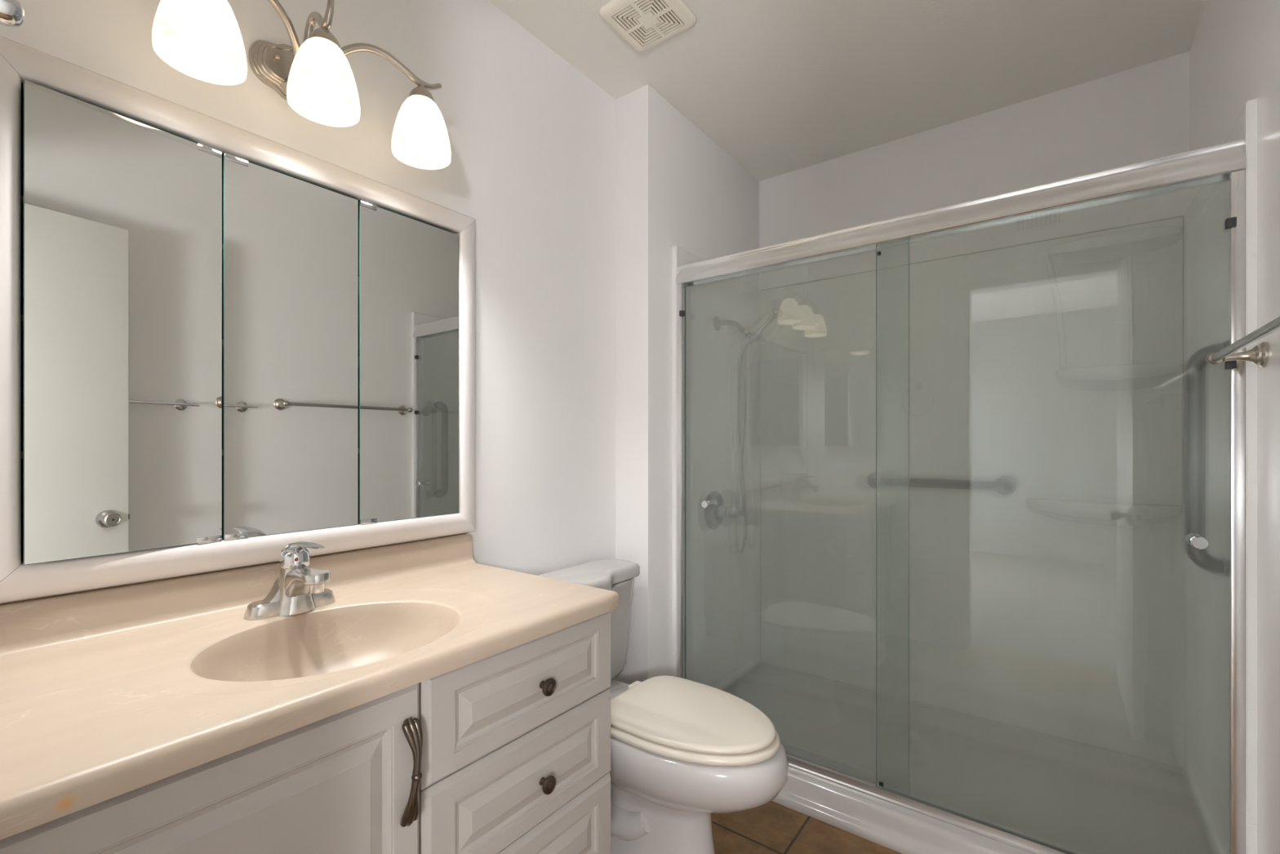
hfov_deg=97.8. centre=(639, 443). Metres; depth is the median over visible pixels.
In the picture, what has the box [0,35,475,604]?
medicine cabinet
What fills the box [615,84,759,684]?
wall
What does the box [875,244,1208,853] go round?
sliding shower door
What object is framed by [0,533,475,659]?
backsplash
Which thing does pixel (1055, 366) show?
shower surround
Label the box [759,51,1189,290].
wall
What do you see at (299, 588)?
faucet
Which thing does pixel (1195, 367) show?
grab bar
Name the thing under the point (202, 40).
vanity light
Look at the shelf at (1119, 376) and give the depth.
1.87 m
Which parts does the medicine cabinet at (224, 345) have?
frame rail, mirror door, frame rail, frame rail, mirror door, mirror door, frame rail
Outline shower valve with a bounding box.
[704,490,743,529]
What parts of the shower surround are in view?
panel, panel, panel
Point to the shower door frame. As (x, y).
(1225, 162)
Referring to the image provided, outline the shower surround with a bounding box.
[672,98,1257,853]
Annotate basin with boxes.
[190,602,459,681]
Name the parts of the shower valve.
lever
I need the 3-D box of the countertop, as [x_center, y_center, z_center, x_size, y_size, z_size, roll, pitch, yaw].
[-0.545,0.356,1.024,0.554,0.210,0.960,0,0,37]
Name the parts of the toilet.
tank lid, tank, lid, seat, bowl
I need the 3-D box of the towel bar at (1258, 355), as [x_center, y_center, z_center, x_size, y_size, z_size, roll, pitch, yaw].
[1.089,-0.186,0.948,0.088,0.054,0.676,0,0,37]
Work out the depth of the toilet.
1.46 m
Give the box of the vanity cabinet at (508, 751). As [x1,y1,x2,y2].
[0,611,610,853]
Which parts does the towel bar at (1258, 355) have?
post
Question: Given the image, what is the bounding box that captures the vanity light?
[151,0,451,169]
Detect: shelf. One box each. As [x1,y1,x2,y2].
[1026,497,1182,525]
[1047,226,1182,263]
[1056,362,1182,391]
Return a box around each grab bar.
[866,471,1016,494]
[1184,340,1229,577]
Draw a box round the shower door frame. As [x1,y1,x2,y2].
[675,138,1245,853]
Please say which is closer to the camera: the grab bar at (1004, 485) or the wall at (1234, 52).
the wall at (1234, 52)
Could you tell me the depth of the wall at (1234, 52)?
1.19 m
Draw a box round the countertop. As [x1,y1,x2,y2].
[0,533,620,839]
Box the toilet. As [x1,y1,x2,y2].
[535,558,788,853]
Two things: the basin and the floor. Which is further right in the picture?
the floor
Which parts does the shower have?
shower arm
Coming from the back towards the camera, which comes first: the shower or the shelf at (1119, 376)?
the shower
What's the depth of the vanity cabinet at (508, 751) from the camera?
0.88 m
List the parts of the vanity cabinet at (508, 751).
cabinet door, handle, drawer, drawer, knob, knob, drawer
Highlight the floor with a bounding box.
[711,800,901,853]
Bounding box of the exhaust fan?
[599,0,696,51]
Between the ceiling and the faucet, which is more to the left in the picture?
the faucet
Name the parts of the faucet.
plate, lever handle, spout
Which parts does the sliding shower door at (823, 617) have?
knob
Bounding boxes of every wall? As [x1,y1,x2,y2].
[0,0,615,679]
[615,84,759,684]
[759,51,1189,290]
[1189,0,1279,853]
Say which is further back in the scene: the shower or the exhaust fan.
the shower
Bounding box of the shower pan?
[721,661,1217,853]
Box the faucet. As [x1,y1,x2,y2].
[244,540,335,620]
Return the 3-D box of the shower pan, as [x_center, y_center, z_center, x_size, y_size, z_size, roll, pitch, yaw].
[0.938,1.107,1.946,1.522,0.084,0.864,0,0,37]
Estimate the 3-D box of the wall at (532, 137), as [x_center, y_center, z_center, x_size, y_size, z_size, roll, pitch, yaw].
[-0.352,-0.071,1.865,0.140,2.440,2.742,0,0,37]
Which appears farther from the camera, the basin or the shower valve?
the shower valve
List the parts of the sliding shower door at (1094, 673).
knob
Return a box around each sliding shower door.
[684,240,909,795]
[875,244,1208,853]
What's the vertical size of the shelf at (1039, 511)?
0.082 m
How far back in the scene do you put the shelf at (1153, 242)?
1.88 m
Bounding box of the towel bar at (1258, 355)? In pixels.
[1205,316,1279,367]
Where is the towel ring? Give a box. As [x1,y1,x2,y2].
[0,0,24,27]
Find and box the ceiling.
[488,0,1206,181]
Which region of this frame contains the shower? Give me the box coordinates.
[713,309,783,552]

